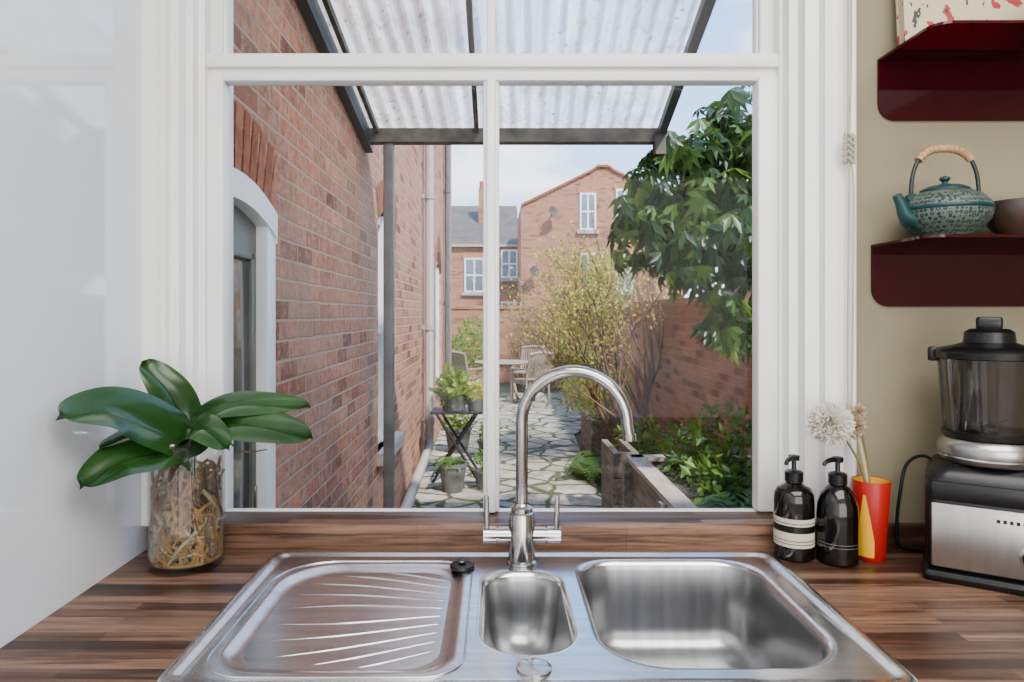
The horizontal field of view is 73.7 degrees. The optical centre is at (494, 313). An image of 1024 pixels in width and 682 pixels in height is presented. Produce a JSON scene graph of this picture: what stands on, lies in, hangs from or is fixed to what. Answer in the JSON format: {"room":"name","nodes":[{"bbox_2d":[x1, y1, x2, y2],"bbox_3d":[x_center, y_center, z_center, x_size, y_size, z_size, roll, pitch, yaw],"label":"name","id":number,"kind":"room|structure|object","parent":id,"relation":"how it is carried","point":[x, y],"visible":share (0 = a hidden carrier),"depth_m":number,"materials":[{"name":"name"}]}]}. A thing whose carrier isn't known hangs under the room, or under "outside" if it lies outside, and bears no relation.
{"room":"kitchen","nodes":[
{"label":"kitchen","id":0,"kind":"room"},
{"bbox_2d":[0,0,146,647],"bbox_3d":[-0.750,0.023,-0.603,0.100,2.700,3.995,0,0,0],"label":"wall","id":1,"kind":"structure","parent":0,"point":[71,70],"depth_m":1.11,"materials":[{"name":"white paint"}]},
{"bbox_2d":[142,0,210,525],"bbox_3d":[-0.646,-0.353,1.422,0.067,1.547,0.175,0,0,30],"label":"trim","id":2,"kind":"structure","parent":1,"relation":"attached to","point":[176,34],"depth_m":1.37,"materials":[{"name":"white paint"}]},
{"bbox_2d":[383,143,394,507],"bbox_3d":[-0.623,0.336,4.013,0.105,2.674,0.105,0,0,0],"label":"post","id":3,"kind":"object","parent":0,"point":[388,148],"depth_m":3.98,"materials":[{"name":"grey metal"}]},
{"bbox_2d":[203,0,1023,565],"bbox_3d":[0.840,-0.277,1.492,3.720,3.300,0.215,0,0,0],"label":"wall","id":4,"kind":"structure","parent":0,"point":[907,397],"depth_m":1.39,"materials":[{"name":"beige paint"}]},
{"bbox_2d":[207,0,778,512],"bbox_3d":[0.003,-0.305,1.518,1.295,1.544,0.165,0,0,0],"label":"window","id":5,"kind":"structure","parent":4,"relation":"in","point":[490,70],"depth_m":1.44,"materials":[{"name":"white paint"}]},
{"bbox_2d":[774,0,855,521],"bbox_3d":[0.646,-0.353,1.420,0.083,1.547,0.188,0,0,-33],"label":"trim","id":6,"kind":"structure","parent":4,"relation":"attached to","point":[810,36],"depth_m":1.38,"materials":[{"name":"white paint"}]},
{"bbox_2d":[842,0,855,410],"bbox_3d":[0.697,-0.409,1.343,0.023,1.235,0.020,0,0,35],"label":"blind cord","id":7,"kind":"object","parent":4,"relation":"attached to","point":[852,135],"visible":0.91,"depth_m":1.34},
{"bbox_2d":[871,234,1023,306],"bbox_3d":[1.256,-0.077,1.291,0.988,0.125,0.186,0,0,0],"label":"wall shelf","id":8,"kind":"object","parent":4,"relation":"attached to","point":[940,270],"visible":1,"depth_m":1.38,"materials":[{"name":"red plastic"}]},
{"bbox_2d":[892,144,995,236],"bbox_3d":[0.850,-0.231,1.290,0.158,0.180,0.158,0,0,37],"label":"teapot","id":9,"kind":"object","parent":8,"relation":"on","point":[944,208],"visible":0.97,"depth_m":1.25,"materials":[{"name":"teal metal"}]},
{"bbox_2d":[986,198,1023,233],"bbox_3d":[0.993,-0.176,1.290,0.126,0.071,0.126,0,0,0],"label":"stoneware bowl","id":10,"kind":"object","parent":8,"relation":"on","point":[1008,216],"visible":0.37,"depth_m":1.26,"materials":[{"name":"brown ceramic"}]},
{"bbox_2d":[877,20,1023,120],"bbox_3d":[1.262,-0.454,1.291,0.975,0.125,0.186,0,0,0],"label":"wall shelf","id":11,"kind":"object","parent":4,"relation":"attached to","point":[951,70],"visible":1,"depth_m":1.38,"materials":[{"name":"red plastic"}]},
{"bbox_2d":[895,0,1023,45],"bbox_3d":[0.930,-0.635,1.351,0.260,0.241,0.043,0,0,0],"label":"cookbook","id":12,"kind":"object","parent":11,"relation":"on","point":[912,16],"visible":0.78,"depth_m":1.33,"materials":[{"name":"paper"}]},
{"bbox_3d":[0.950,1.423,-0.550,3.500,0.100,4.300,0,0,0],"label":"floor","id":13,"kind":"structure","parent":0,"visible":0},
{"bbox_3d":[0.950,0.942,1.077,3.300,0.861,0.566,0,0,0],"label":"base cabinet","id":14,"kind":"object","parent":13,"relation":"on","visible":0},
{"bbox_2d":[0,511,1023,681],"bbox_3d":[0.950,0.466,1.129,3.300,0.090,0.659,0,0,0],"label":"countertop","id":15,"kind":"structure","parent":14,"relation":"on","point":[131,625],"depth_m":1.16,"materials":[{"name":"brown wood"}]},
{"bbox_2d":[55,359,312,569],"bbox_3d":[-0.534,0.279,1.234,0.385,0.393,0.272,0,0,-18],"label":"potted orchid","id":16,"kind":"object","parent":15,"relation":"on","point":[164,429],"visible":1,"depth_m":1.23,"materials":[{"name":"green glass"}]},
{"bbox_2d":[156,550,918,681],"bbox_3d":[0.055,0.553,1.102,0.980,0.175,0.500,0,0,0],"label":"sink","id":17,"kind":"object","parent":15,"relation":"in","point":[304,615],"visible":0.99,"depth_m":1.14,"materials":[{"name":"metal"}]},
{"bbox_2d":[450,557,473,571],"bbox_3d":[-0.061,0.463,1.268,0.046,0.018,0.046,0,0,0],"label":"plug","id":18,"kind":"object","parent":17,"relation":"on","point":[462,564],"visible":1,"depth_m":1.26,"materials":[{"name":"black plastic"}]},
{"bbox_2d":[483,365,636,566],"bbox_3d":[0.120,0.284,1.294,0.288,0.375,0.060,0,0,5],"label":"tap","id":19,"kind":"object","parent":15,"relation":"on","point":[521,536],"visible":1,"depth_m":1.28,"materials":[{"name":"silver metal"}]},
{"bbox_2d":[773,454,814,562],"bbox_3d":[0.582,0.373,1.329,0.075,0.200,0.075,0,0,0],"label":"soap pump bottle","id":20,"kind":"object","parent":15,"relation":"on","point":[794,501],"visible":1,"depth_m":1.30,"materials":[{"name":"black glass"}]},
{"bbox_2d":[816,456,859,567],"bbox_3d":[0.654,0.372,1.303,0.075,0.202,0.075,0,0,0],"label":"soap pump bottle","id":21,"kind":"object","parent":15,"relation":"on","point":[837,510],"visible":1,"depth_m":1.28,"materials":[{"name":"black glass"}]},
{"bbox_2d":[806,400,890,562],"bbox_3d":[0.677,0.318,1.304,0.165,0.310,0.095,0,0,0],"label":"flower vase","id":22,"kind":"object","parent":15,"relation":"on","point":[829,422],"visible":1,"depth_m":1.29,"materials":[{"name":"red ceramic"}]},
{"bbox_2d":[895,317,1023,595],"bbox_3d":[0.885,0.239,1.232,0.290,0.468,0.183,0,0,35],"label":"blender","id":23,"kind":"object","parent":15,"relation":"on","point":[974,481],"visible":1,"depth_m":1.19,"materials":[{"name":"black plastic"}]},
{"label":"outside","id":24,"kind":"structure","parent":0,"visible":0},
{"bbox_2d":[453,382,646,492],"bbox_3d":[2.500,1.838,23.300,23.000,0.270,43.400,0,0,0],"label":"ground","id":25,"kind":"structure","parent":24,"point":[504,387],"depth_m":14.80,"materials":[{"name":"stone"}]},
{"bbox_2d":[233,0,450,507],"bbox_3d":[-2.778,-1.927,6.893,4.004,7.400,10.614,0,0,0],"label":"wall","id":26,"kind":"structure","parent":25,"relation":"on","point":[301,146],"depth_m":3.22,"materials":[{"name":"brick"}]},
{"bbox_2d":[233,168,277,507],"bbox_3d":[-0.810,0.622,2.030,0.140,2.102,0.740,0,0,0],"label":"door","id":27,"kind":"structure","parent":26,"relation":"in","point":[255,219],"depth_m":2.25,"materials":[{"name":"white paint"}]},
{"bbox_2d":[377,216,404,465],"bbox_3d":[-0.820,0.148,4.950,0.220,1.710,0.900,0,0,0],"label":"window","id":28,"kind":"structure","parent":26,"relation":"in","point":[399,435],"depth_m":4.93,"materials":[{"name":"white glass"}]},
{"bbox_2d":[400,145,434,507],"bbox_3d":[-0.712,-1.470,6.176,0.132,6.115,2.357,0,0,0],"label":"drainpipe","id":29,"kind":"object","parent":26,"relation":"attached to","point":[429,196],"visible":0.78,"depth_m":7.26,"materials":[{"name":"grey plastic"}]},
{"bbox_2d":[436,262,442,388],"bbox_3d":[-0.820,0.113,9.450,0.220,1.780,1.000,0,0,0],"label":"window","id":30,"kind":"structure","parent":26,"relation":"in","point":[437,269],"depth_m":9.83,"materials":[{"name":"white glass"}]},
{"bbox_2d":[443,145,450,424],"bbox_3d":[-0.724,-1.477,10.300,0.108,6.300,0.100,0,0,0],"label":"drainpipe","id":31,"kind":"object","parent":26,"relation":"attached to","point":[447,190],"visible":0.61,"depth_m":10.27,"materials":[{"name":"black metal"}]},
{"bbox_2d":[451,314,482,377],"bbox_3d":[-0.641,0.742,15.442,1.562,1.523,1.512,0,0,0],"label":"shrub","id":32,"kind":"object","parent":25,"relation":"on","point":[459,345],"visible":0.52,"depth_m":15.43,"materials":[{"name":"green plant"}]},
{"bbox_2d":[451,181,517,305],"bbox_3d":[-3.475,-2.202,33.060,9.050,7.750,8.480,0,0,0],"label":"building","id":33,"kind":"structure","parent":25,"relation":"on","point":[466,221],"depth_m":29.00,"materials":[{"name":"brick"}]},
{"bbox_2d":[412,393,600,507],"bbox_3d":[0.470,1.688,8.050,2.740,0.030,12.900,0,0,0],"label":"paved path","id":34,"kind":"structure","parent":25,"relation":"on","point":[552,430],"depth_m":7.74,"materials":[{"name":"grey stone"}]},
{"bbox_2d":[433,456,470,493],"bbox_3d":[-0.406,1.519,6.439,0.359,0.308,0.356,0,0,0],"label":"flower pot","id":35,"kind":"object","parent":34,"relation":"on","point":[452,470],"visible":1,"depth_m":6.36,"materials":[{"name":"grey concrete"}]},
{"bbox_2d":[438,414,471,453],"bbox_3d":[-0.461,1.347,8.282,0.463,0.652,0.403,0,0,0],"label":"flower pot","id":36,"kind":"object","parent":34,"relation":"on","point":[459,426],"visible":0.61,"depth_m":8.20,"materials":[{"name":"grey metal"}]},
{"bbox_2d":[430,407,482,482],"bbox_3d":[-0.380,1.324,6.949,0.520,0.703,0.398,0,0,0],"label":"plant stand","id":37,"kind":"object","parent":34,"relation":"on","point":[436,410],"visible":0.7,"depth_m":6.77,"materials":[{"name":"black metal"}]},
{"bbox_2d":[428,362,475,410],"bbox_3d":[-0.430,0.742,6.925,0.489,0.507,0.447,0,0,44],"label":"potted plant","id":38,"kind":"object","parent":37,"relation":"on","point":[452,399],"visible":0.97,"depth_m":6.84,"materials":[{"name":"green plant"}]},
{"bbox_2d":[464,378,482,410],"bbox_3d":[-0.195,0.808,6.900,0.266,0.330,0.279,0,0,0],"label":"potted plant","id":39,"kind":"object","parent":37,"relation":"on","point":[475,403],"visible":0.88,"depth_m":6.83,"materials":[{"name":"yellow plant"}]},
{"bbox_2d":[451,351,482,388],"bbox_3d":[-0.574,1.176,12.860,0.580,0.996,0.645,0,0,40],"label":"garden chair","id":40,"kind":"object","parent":34,"relation":"on","point":[465,367],"visible":0.4,"depth_m":12.60,"materials":[{"name":"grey wood"}]},
{"bbox_2d":[473,449,482,489],"bbox_3d":[-0.076,1.478,6.548,0.259,0.390,0.238,0,0,-16],"label":"flower pot","id":41,"kind":"object","parent":34,"relation":"on","point":[478,472],"visible":0.34,"depth_m":6.49,"materials":[{"name":"grey concrete"}]},
{"bbox_2d":[477,421,502,456],"bbox_3d":[-0.053,1.421,7.910,0.312,0.504,0.384,0,0,0],"label":"flower pot","id":42,"kind":"object","parent":34,"relation":"on","point":[480,440],"visible":0.26,"depth_m":7.86,"materials":[{"name":"green plant"}]},
{"bbox_2d":[475,359,527,399],"bbox_3d":[0.150,1.312,13.600,1.120,0.739,1.120,0,0,0],"label":"garden table","id":43,"kind":"object","parent":34,"relation":"on","point":[502,362],"visible":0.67,"depth_m":13.34,"materials":[{"name":"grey wood"}]},
{"bbox_2d":[296,0,716,156],"bbox_3d":[0.116,-1.232,2.871,1.812,0.611,2.538,0,0,0],"label":"canopy roof","id":44,"kind":"object","parent":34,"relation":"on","point":[398,115],"visible":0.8,"depth_m":3.21,"materials":[{"name":"clear plastic"}]},
{"bbox_2d":[512,345,545,392],"bbox_3d":[0.722,1.176,14.548,0.580,0.996,0.645,0,0,25],"label":"garden chair","id":45,"kind":"object","parent":34,"relation":"on","point":[520,372],"visible":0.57,"depth_m":14.76,"materials":[{"name":"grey wood"}]},
{"bbox_2d":[509,351,553,403],"bbox_3d":[0.690,1.176,12.757,0.580,0.996,0.645,0,0,-35],"label":"garden chair","id":46,"kind":"object","parent":34,"relation":"on","point":[524,381],"visible":0.72,"depth_m":12.58,"materials":[{"name":"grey wood"}]},
{"bbox_2d":[601,439,638,507],"bbox_3d":[1.020,1.378,5.600,0.200,0.590,0.600,0,0,0],"label":"planter","id":47,"kind":"object","parent":34,"relation":"on","point":[611,458],"visible":0.51,"depth_m":5.46,"materials":[{"name":"wood"}]},
{"bbox_2d":[622,455,751,507],"bbox_3d":[1.360,1.338,3.725,0.920,0.670,2.290,0,0,0],"label":"raised bed","id":48,"kind":"object","parent":34,"relation":"on","point":[644,485],"visible":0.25,"depth_m":4.38,"materials":[{"name":"wood"}]},
{"bbox_2d":[606,86,751,365],"bbox_3d":[1.243,-0.144,4.184,1.173,2.439,0.893,0,0,0],"label":"tree","id":49,"kind":"object","parent":48,"relation":"on","point":[711,199],"visible":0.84,"depth_m":3.96,"materials":[{"name":"green plant"}]},
{"bbox_2d":[654,399,753,507],"bbox_3d":[1.420,0.884,3.840,0.801,0.646,2.036,0,0,0],"label":"shrub","id":50,"kind":"object","parent":48,"relation":"on","point":[711,473],"visible":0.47,"depth_m":4.23,"materials":[{"name":"green plant"}]},
{"bbox_2d":[451,306,577,381],"bbox_3d":[-1.450,0.783,17.115,7.100,1.980,0.290,0,0,0],"label":"wall","id":51,"kind":"structure","parent":25,"relation":"on","point":[458,313],"depth_m":17.00,"materials":[{"name":"brick"}]},
{"bbox_2d":[500,299,568,388],"bbox_3d":[0.918,0.649,15.715,1.693,2.054,1.300,0,0,0],"label":"bush","id":52,"kind":"object","parent":25,"relation":"on","point":[525,341],"visible":0.44,"depth_m":15.44,"materials":[{"name":"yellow plant"}]},
{"bbox_2d":[454,176,667,453],"bbox_3d":[0.712,-0.001,7.438,2.286,3.375,2.309,0,0,0],"label":"shrub","id":53,"kind":"object","parent":25,"relation":"on","point":[605,311],"visible":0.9,"depth_m":7.29,"materials":[{"name":"green plant"}]},
{"bbox_2d":[556,450,601,484],"bbox_3d":[1.224,1.621,6.810,1.096,0.205,1.879,0,0,-27],"label":"clump","id":54,"kind":"object","parent":25,"relation":"on","point":[592,465],"visible":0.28,"depth_m":6.98,"materials":[{"name":"green plant"}]},
{"bbox_2d":[518,164,682,306],"bbox_3d":[3.925,-1.892,26.643,5.950,7.130,4.314,0,0,0],"label":"gabled building","id":55,"kind":"structure","parent":25,"relation":"on","point":[547,208],"depth_m":25.00,"materials":[{"name":"brick"}]},
{"bbox_2d":[581,409,638,457],"bbox_3d":[1.435,1.458,8.425,0.630,0.430,0.950,0,0,0],"label":"planter","id":56,"kind":"object","parent":25,"relation":"on","point":[593,430],"visible":0.41,"depth_m":7.95,"materials":[{"name":"wood"}]},
{"bbox_2d":[557,366,636,419],"bbox_3d":[1.253,0.976,8.312,1.000,0.694,0.633,0,0,0],"label":"bush","id":57,"kind":"object","parent":56,"relation":"in","point":[583,401],"visible":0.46,"depth_m":8.26,"materials":[{"name":"green plant"}]},
{"bbox_2d":[569,355,700,454],"bbox_3d":[1.450,1.151,8.095,0.730,1.106,6.060,0,0,0],"label":"foliage","id":58,"kind":"object","parent":25,"relation":"on","point":[648,448],"visible":0.16,"depth_m":6.37,"materials":[{"name":"green plant"}]},
{"bbox_2d":[571,296,751,454],"bbox_3d":[1.965,0.738,9.250,0.290,2.070,15.300,0,0,0],"label":"wall","id":59,"kind":"structure","parent":25,"relation":"on","point":[687,377],"depth_m":6.63,"materials":[{"name":"brick"}]}
]}

